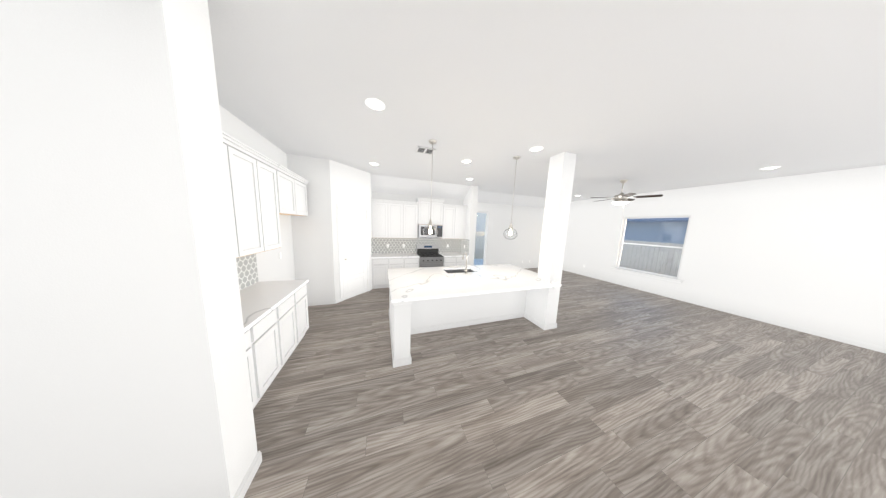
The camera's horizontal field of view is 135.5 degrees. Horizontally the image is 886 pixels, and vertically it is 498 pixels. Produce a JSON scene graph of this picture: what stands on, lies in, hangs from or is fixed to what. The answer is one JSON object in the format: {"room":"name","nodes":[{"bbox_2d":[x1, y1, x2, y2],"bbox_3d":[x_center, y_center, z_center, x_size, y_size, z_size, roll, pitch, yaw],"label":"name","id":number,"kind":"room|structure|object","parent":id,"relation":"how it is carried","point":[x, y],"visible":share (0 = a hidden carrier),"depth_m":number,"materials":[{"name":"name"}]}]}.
{"room":"kitchen","nodes":[
{"label":"kitchen","id":0,"kind":"room"},
{"bbox_2d":[0,0,257,497],"bbox_3d":[-2.339,0.114,0.731,2.150,3.150,0.260,0,8,-19],"label":"wall","id":1,"kind":"structure","parent":0,"point":[124,371],"depth_m":0.86,"materials":[{"name":"paint"}]},
{"bbox_2d":[219,105,294,283],"bbox_3d":[-2.712,-0.102,2.310,0.150,3.150,3.000,0,8,-19],"label":"wall","id":2,"kind":"structure","parent":0,"point":[271,266],"depth_m":3.01,"materials":[{"name":"paint"}]},
{"bbox_2d":[222,135,245,257],"bbox_3d":[-2.218,-0.455,1.588,0.328,1.162,0.562,0,8,-19],"label":"upper cabinet","id":3,"kind":"object","parent":2,"relation":"attached to","point":[231,160],"depth_m":1.87,"materials":[{"name":"white wood"}]},
{"bbox_2d":[236,254,258,289],"bbox_3d":[-2.463,0.353,1.827,0.006,0.508,1.805,0,8,-19],"label":"backsplash","id":4,"kind":"structure","parent":2,"relation":"attached to","point":[247,270],"depth_m":2.49,"materials":[{"name":"tile"}]},
{"bbox_2d":[234,143,269,255],"bbox_3d":[-2.356,-0.513,1.997,0.328,1.162,0.562,0,8,-19],"label":"upper cabinet","id":5,"kind":"object","parent":2,"relation":"attached to","point":[264,191],"depth_m":2.13,"materials":[{"name":"white wood"}]},
{"bbox_2d":[262,159,281,249],"bbox_3d":[-2.497,-0.572,2.415,0.328,1.162,0.579,0,8,-19],"label":"upper cabinet","id":6,"kind":"object","parent":2,"relation":"attached to","point":[271,175],"depth_m":2.54,"materials":[{"name":"white wood"}]},
{"bbox_2d":[282,171,297,214],"bbox_3d":[-2.655,-0.894,2.878,0.328,0.652,0.618,0,8,-19],"label":"upper cabinet","id":7,"kind":"object","parent":2,"relation":"attached to","point":[289,182],"depth_m":2.99,"materials":[{"name":"white wood"}]},
{"bbox_2d":[298,179,307,214],"bbox_3d":[-2.810,-0.959,3.339,0.328,0.652,0.618,0,8,-19],"label":"upper cabinet","id":8,"kind":"object","parent":2,"relation":"attached to","point":[302,193],"depth_m":3.48,"materials":[{"name":"white wood"}]},
{"bbox_2d":[372,192,462,253],"bbox_3d":[-0.760,-0.510,6.035,2.970,3.150,0.130,0,8,-19],"label":"wall","id":9,"kind":"structure","parent":0,"point":[390,196],"depth_m":5.68,"materials":[{"name":"paint"}]},
{"bbox_2d":[371,238,372,256],"bbox_3d":[-2.058,-0.070,5.260,0.006,0.502,0.600,0,8,-19],"label":"backsplash","id":10,"kind":"structure","parent":9,"relation":"attached to","point":[371,246],"depth_m":5.01,"materials":[{"name":"tile"}]},
{"bbox_2d":[371,199,390,237],"bbox_3d":[-1.836,-0.868,5.376,0.506,1.052,0.328,0,8,-19],"label":"upper cabinet","id":11,"kind":"object","parent":9,"relation":"attached to","point":[381,211],"depth_m":5.23,"materials":[{"name":"white wood"}]},
{"bbox_2d":[391,202,406,237],"bbox_3d":[-1.450,-0.871,5.506,0.561,1.052,0.328,0,8,-19],"label":"upper cabinet","id":12,"kind":"object","parent":9,"relation":"attached to","point":[396,219],"depth_m":5.39,"materials":[{"name":"white wood"}]},
{"bbox_2d":[407,202,418,237],"bbox_3d":[-1.064,-0.874,5.636,0.506,1.052,0.328,0,8,-19],"label":"upper cabinet","id":13,"kind":"object","parent":9,"relation":"attached to","point":[412,207],"depth_m":5.52,"materials":[{"name":"white wood"}]},
{"bbox_2d":[373,238,460,253],"bbox_3d":[-0.754,-0.120,6.018,2.955,0.502,0.006,0,8,-19],"label":"backsplash","id":14,"kind":"structure","parent":9,"relation":"attached to","point":[380,245],"depth_m":5.91,"materials":[{"name":"tile"}]},
{"bbox_2d":[416,198,434,224],"bbox_3d":[-0.592,-1.157,5.755,0.466,0.746,0.328,0,8,-19],"label":"upper cabinet","id":15,"kind":"object","parent":9,"relation":"attached to","point":[426,206],"depth_m":5.61,"materials":[{"name":"white wood"}]},
{"bbox_2d":[417,224,442,237],"bbox_3d":[-0.432,-0.568,5.828,0.760,0.417,0.445,0,8,-19],"label":"microwave","id":16,"kind":"object","parent":15,"relation":"attached to","point":[421,227],"visible":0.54,"depth_m":5.64,"materials":[{"name":"silver metal"}]},
{"bbox_2d":[435,202,442,224],"bbox_3d":[-0.268,-1.159,5.864,0.467,0.746,0.328,0,8,-19],"label":"upper cabinet","id":17,"kind":"object","parent":9,"relation":"attached to","point":[438,205],"depth_m":5.75,"materials":[{"name":"white wood"}]},
{"bbox_2d":[442,206,458,237],"bbox_3d":[0.169,-0.882,6.050,0.475,1.052,0.328,0,8,-19],"label":"upper cabinet","id":18,"kind":"object","parent":9,"relation":"attached to","point":[450,213],"depth_m":5.91,"materials":[{"name":"white wood"}]},
{"bbox_2d":[455,206,466,237],"bbox_3d":[0.500,-0.884,6.161,0.476,1.052,0.328,0,8,-19],"label":"upper cabinet","id":19,"kind":"object","parent":9,"relation":"attached to","point":[460,230],"depth_m":6.04,"materials":[{"name":"white wood"}]},
{"bbox_2d":[463,185,477,265],"bbox_3d":[0.738,-0.524,6.570,0.210,3.150,1.430,0,8,-19],"label":"wall","id":20,"kind":"structure","parent":0,"point":[470,200],"depth_m":5.88,"materials":[{"name":"paint"}]},
{"bbox_2d":[461,239,468,254],"bbox_3d":[0.748,-0.089,6.203,0.006,0.502,0.600,0,8,-19],"label":"backsplash","id":21,"kind":"structure","parent":20,"relation":"attached to","point":[465,242],"depth_m":6.15,"materials":[{"name":"tile"}]},
{"bbox_2d":[477,202,543,266],"bbox_3d":[2.995,-0.645,8.155,5.500,3.150,0.150,0,8,-19],"label":"wall","id":22,"kind":"structure","parent":0,"point":[524,245],"depth_m":8.13,"materials":[{"name":"paint"}]},
{"bbox_2d":[474,211,487,264],"bbox_3d":[1.369,-0.319,7.663,0.998,2.508,0.050,0,8,-19],"label":"window","id":23,"kind":"structure","parent":22,"relation":"in","point":[484,243],"depth_m":7.75,"materials":[{"name":"clear glass"}]},
{"bbox_2d":[520,266,537,267],"bbox_3d":[3.620,0.872,8.490,3.780,0.099,0.016,0,8,-19],"label":"baseboard","id":24,"kind":"structure","parent":22,"relation":"attached to","point":[522,266],"depth_m":8.65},
{"bbox_2d":[207,0,885,207],"bbox_3d":[1.763,-1.442,2.778,11.450,0.590,9.600,0,8,-19],"label":"ceiling","id":25,"kind":"structure","parent":0,"point":[643,96],"depth_m":1.66,"materials":[{"name":"paint"}]},
{"bbox_2d":[365,98,384,110],"bbox_3d":[-0.739,-1.571,1.980,0.204,0.009,0.204,0,8,-19],"label":"recessed light","id":26,"kind":"object","parent":25,"relation":"in","point":[374,104],"visible":1,"depth_m":1.96,"materials":[{"name":"white plastic"}]},
{"bbox_2d":[415,146,435,154],"bbox_3d":[-0.310,-1.704,3.150,0.300,0.015,0.260,0,8,-19],"label":"ceiling vent","id":27,"kind":"object","parent":25,"relation":"in","point":[423,150],"visible":0.94,"depth_m":3.14,"materials":[{"name":"grey metal"}]},
{"bbox_2d":[423,139,437,238],"bbox_3d":[-0.185,-0.914,2.888,0.252,1.502,0.252,0,8,-19],"label":"pendant light","id":28,"kind":"object","parent":25,"relation":"hanging from","point":[432,142],"visible":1,"depth_m":2.92,"materials":[{"name":"silver metal"}]},
{"bbox_2d":[461,159,471,162],"bbox_3d":[0.467,-1.735,3.599,0.204,0.009,0.204,0,8,-19],"label":"recessed light","id":29,"kind":"object","parent":25,"relation":"in","point":[466,161],"visible":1,"depth_m":3.58,"materials":[{"name":"white plastic"}]},
{"bbox_2d":[503,156,519,239],"bbox_3d":[1.313,-0.925,3.391,0.252,1.502,0.252,0,8,-19],"label":"pendant light","id":30,"kind":"object","parent":25,"relation":"hanging from","point":[516,158],"visible":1,"depth_m":3.43,"materials":[{"name":"silver metal"}]},
{"bbox_2d":[529,146,542,151],"bbox_3d":[1.504,-1.612,2.933,0.204,0.009,0.204,0,8,-19],"label":"recessed light","id":31,"kind":"object","parent":25,"relation":"in","point":[536,148],"visible":1,"depth_m":2.92,"materials":[{"name":"white plastic"}]},
{"bbox_2d":[590,179,662,227],"bbox_3d":[4.497,-1.123,4.624,1.296,1.194,1.302,0,8,-19],"label":"ceiling fan","id":32,"kind":"object","parent":25,"relation":"hanging from","point":[621,198],"visible":1,"depth_m":4.48,"materials":[{"name":"silver metal"}]},
{"bbox_2d":[759,166,780,169],"bbox_3d":[6.074,-1.502,3.371,0.204,0.009,0.204,0,8,-19],"label":"recessed light","id":33,"kind":"object","parent":25,"relation":"in","point":[773,167],"visible":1,"depth_m":3.36,"materials":[{"name":"white plastic"}]},
{"bbox_2d":[244,268,885,497],"bbox_3d":[1.652,1.596,3.168,11.450,0.120,9.600,0,8,-19],"label":"floor","id":34,"kind":"structure","parent":0,"point":[604,389],"depth_m":1.91,"materials":[{"name":"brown wood"}]},
{"bbox_2d":[244,327,259,408],"bbox_3d":[-1.991,1.178,1.401,0.618,0.894,0.457,0,8,-19],"label":"base cabinet","id":35,"kind":"object","parent":34,"relation":"on","point":[250,336],"depth_m":1.69,"materials":[{"name":"wood"}]},
{"bbox_2d":[256,307,283,398],"bbox_3d":[-2.133,1.119,1.822,0.618,0.894,0.438,0,8,-19],"label":"base cabinet","id":36,"kind":"object","parent":34,"relation":"on","point":[275,320],"depth_m":1.94,"materials":[{"name":"wood"}]},
{"bbox_2d":[240,279,307,330],"bbox_3d":[-2.173,0.626,1.963,0.638,0.040,1.807,0,8,-19],"label":"countertop","id":37,"kind":"structure","parent":36,"relation":"on","point":[259,300],"depth_m":2.18,"materials":[{"name":"white stone"}]},
{"bbox_2d":[280,295,299,363],"bbox_3d":[-2.271,1.061,2.233,0.618,0.894,0.437,0,8,-19],"label":"base cabinet","id":38,"kind":"object","parent":34,"relation":"on","point":[289,325],"depth_m":2.37,"materials":[{"name":"wood"}]},
{"bbox_2d":[296,283,308,340],"bbox_3d":[-2.413,1.002,2.653,0.618,0.894,0.458,0,8,-19],"label":"base cabinet","id":39,"kind":"object","parent":34,"relation":"on","point":[301,296],"depth_m":2.75,"materials":[{"name":"wood"}]},
{"bbox_2d":[286,154,371,301],"bbox_3d":[-2.723,-0.404,4.659,1.630,3.150,1.500,0,8,-19],"label":"wall block","id":40,"kind":"object","parent":34,"relation":"on","point":[331,185],"visible":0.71,"depth_m":3.92,"materials":[{"name":"paint"}]},
{"bbox_2d":[337,204,369,300],"bbox_3d":[-2.184,0.081,4.516,0.017,2.262,0.846,6,8,26],"label":"door frame","id":41,"kind":"structure","parent":40,"relation":"attached to","point":[340,243],"depth_m":4.26,"materials":[{"name":"white wood"}]},
{"bbox_2d":[340,207,367,299],"bbox_3d":[-2.158,0.113,4.512,0.074,2.178,0.710,6,8,26],"label":"pantry door","id":42,"kind":"structure","parent":41,"relation":"attached to","point":[354,246],"depth_m":4.49,"materials":[{"name":"white wood"}]},
{"bbox_2d":[372,260,391,288],"bbox_3d":[-1.837,0.665,5.437,0.524,0.894,0.618,0,8,-19],"label":"base cabinet","id":43,"kind":"object","parent":34,"relation":"on","point":[382,263],"depth_m":5.15,"materials":[{"name":"wood"}]},
{"bbox_2d":[372,253,415,259],"bbox_3d":[-1.431,0.199,5.498,1.337,0.040,0.638,0,8,-19],"label":"countertop","id":44,"kind":"structure","parent":43,"relation":"on","point":[384,256],"depth_m":5.29,"materials":[{"name":"white stone"}]},
{"bbox_2d":[392,260,407,268],"bbox_3d":[-1.451,0.663,5.567,0.579,0.894,0.618,0,8,-19],"label":"base cabinet","id":45,"kind":"object","parent":34,"relation":"on","point":[395,263],"depth_m":5.28,"materials":[{"name":"wood"}]},
{"bbox_2d":[408,256,419,267],"bbox_3d":[-1.066,0.660,5.696,0.524,0.894,0.618,0,8,-19],"label":"base cabinet","id":46,"kind":"object","parent":34,"relation":"on","point":[413,261],"depth_m":5.39,"materials":[{"name":"wood"}]},
{"bbox_2d":[416,245,443,266],"bbox_3d":[-0.429,0.502,5.840,0.752,1.213,0.689,0,8,-19],"label":"range","id":47,"kind":"object","parent":34,"relation":"on","point":[430,255],"visible":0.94,"depth_m":5.63,"materials":[{"name":"silver metal"}]},
{"bbox_2d":[439,253,459,266],"bbox_3d":[0.153,0.652,6.106,0.493,0.894,0.618,0,8,-19],"label":"base cabinet","id":48,"kind":"object","parent":34,"relation":"on","point":[448,260],"depth_m":5.78,"materials":[{"name":"wood"}]},
{"bbox_2d":[440,252,462,255],"bbox_3d":[0.338,0.187,6.093,0.841,0.040,0.638,0,8,-19],"label":"countertop","id":49,"kind":"structure","parent":48,"relation":"on","point":[456,253],"depth_m":6.01,"materials":[{"name":"white stone"}]},
{"bbox_2d":[460,256,467,265],"bbox_3d":[0.483,0.650,6.217,0.494,0.894,0.618,0,8,-19],"label":"base cabinet","id":50,"kind":"object","parent":34,"relation":"on","point":[462,262],"depth_m":5.92,"materials":[{"name":"wood"}]},
{"bbox_2d":[389,278,561,367],"bbox_3d":[0.556,0.996,3.531,3.042,0.899,1.566,0,8,-19],"label":"kitchen island","id":51,"kind":"object","parent":34,"relation":"on","point":[416,316],"depth_m":3.30,"materials":[{"name":"paint"}]},
{"bbox_2d":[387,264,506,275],"bbox_3d":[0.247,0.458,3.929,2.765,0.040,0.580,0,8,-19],"label":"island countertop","id":52,"kind":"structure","parent":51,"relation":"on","point":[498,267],"depth_m":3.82,"materials":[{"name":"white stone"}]},
{"bbox_2d":[443,268,474,271],"bbox_3d":[0.353,0.582,3.891,0.692,0.212,0.422,0,8,-19],"label":"sink","id":53,"kind":"object","parent":52,"relation":"in","point":[444,269],"depth_m":4.07,"materials":[{"name":"metal"}]},
{"bbox_2d":[388,268,558,303],"bbox_3d":[0.506,0.577,3.162,2.765,0.062,1.055,0,8,-19],"label":"island countertop","id":54,"kind":"structure","parent":51,"relation":"on","point":[440,285],"depth_m":2.96,"materials":[{"name":"white stone"}]},
{"bbox_2d":[462,253,466,273],"bbox_3d":[0.411,0.273,3.660,0.118,0.406,0.216,0,8,-19],"label":"faucet","id":55,"kind":"object","parent":54,"relation":"on","point":[465,270],"visible":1,"depth_m":3.60,"materials":[{"name":"silver metal"}]},
{"bbox_2d":[533,152,576,324],"bbox_3d":[2.041,-0.066,3.374,0.280,3.150,0.280,0,8,-19],"label":"island column","id":56,"kind":"structure","parent":34,"relation":"on","point":[561,171],"depth_m":3.25,"materials":[{"name":"paint"}]},
{"bbox_2d":[563,165,885,346],"bbox_3d":[6.999,-0.049,4.648,0.150,3.150,9.430,0,8,-19],"label":"wall","id":57,"kind":"structure","parent":0,"point":[806,250],"depth_m":3.90,"materials":[{"name":"paint"}]},
{"bbox_2d":[611,216,690,283],"bbox_3d":[6.571,-0.071,5.805,0.165,1.909,1.680,0,8,-19],"label":"window","id":58,"kind":"structure","parent":57,"relation":"in","point":[665,278],"depth_m":5.74,"materials":[{"name":"clear glass"}]},
{"bbox_2d":[563,268,885,353],"bbox_3d":[6.857,1.459,4.839,0.015,0.099,9.080,0,8,-19],"label":"baseboard","id":59,"kind":"structure","parent":57,"relation":"attached to","point":[881,349],"depth_m":4.06,"materials":[{"name":"white wood"}]},
{"label":"outside","id":60,"kind":"structure","parent":0,"visible":0},
{"bbox_2d":[474,259,482,264],"bbox_3d":[2.552,-1.086,25.472,42.000,0.180,32.760,0,8,-19],"label":"ground","id":61,"kind":"structure","parent":60,"point":[480,261],"depth_m":10.49,"materials":[{"name":"blue"}]},
{"bbox_2d":[474,231,484,258],"bbox_3d":[-0.530,-0.317,11.820,15.450,1.750,1.780,0,8,-19],"label":"fence","id":62,"kind":"object","parent":61,"relation":"on","point":[480,244],"depth_m":11.93,"materials":[{"name":"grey wood"}]},
{"bbox_2d":[476,213,485,231],"bbox_3d":[2.375,-2.569,19.692,4.800,4.420,7.115,0,8,-19],"label":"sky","id":63,"kind":"structure","parent":61,"relation":"on","point":[481,220],"depth_m":16.40,"materials":[{"name":"blue"}]},
{"bbox_2d":[619,240,682,276],"bbox_3d":[9.534,0.762,6.399,0.060,1.720,18.500,0,8,-19],"label":"fence","id":64,"kind":"object","parent":61,"relation":"on","point":[670,269],"depth_m":7.81,"materials":[{"name":"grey wood"}]},
{"bbox_2d":[624,218,688,243],"bbox_3d":[14.412,-1.451,10.660,8.949,5.373,22.000,0,8,-19],"label":"roof","id":65,"kind":"structure","parent":61,"relation":"on","point":[653,223],"depth_m":9.01,"materials":[{"name":"blue"}]}
]}

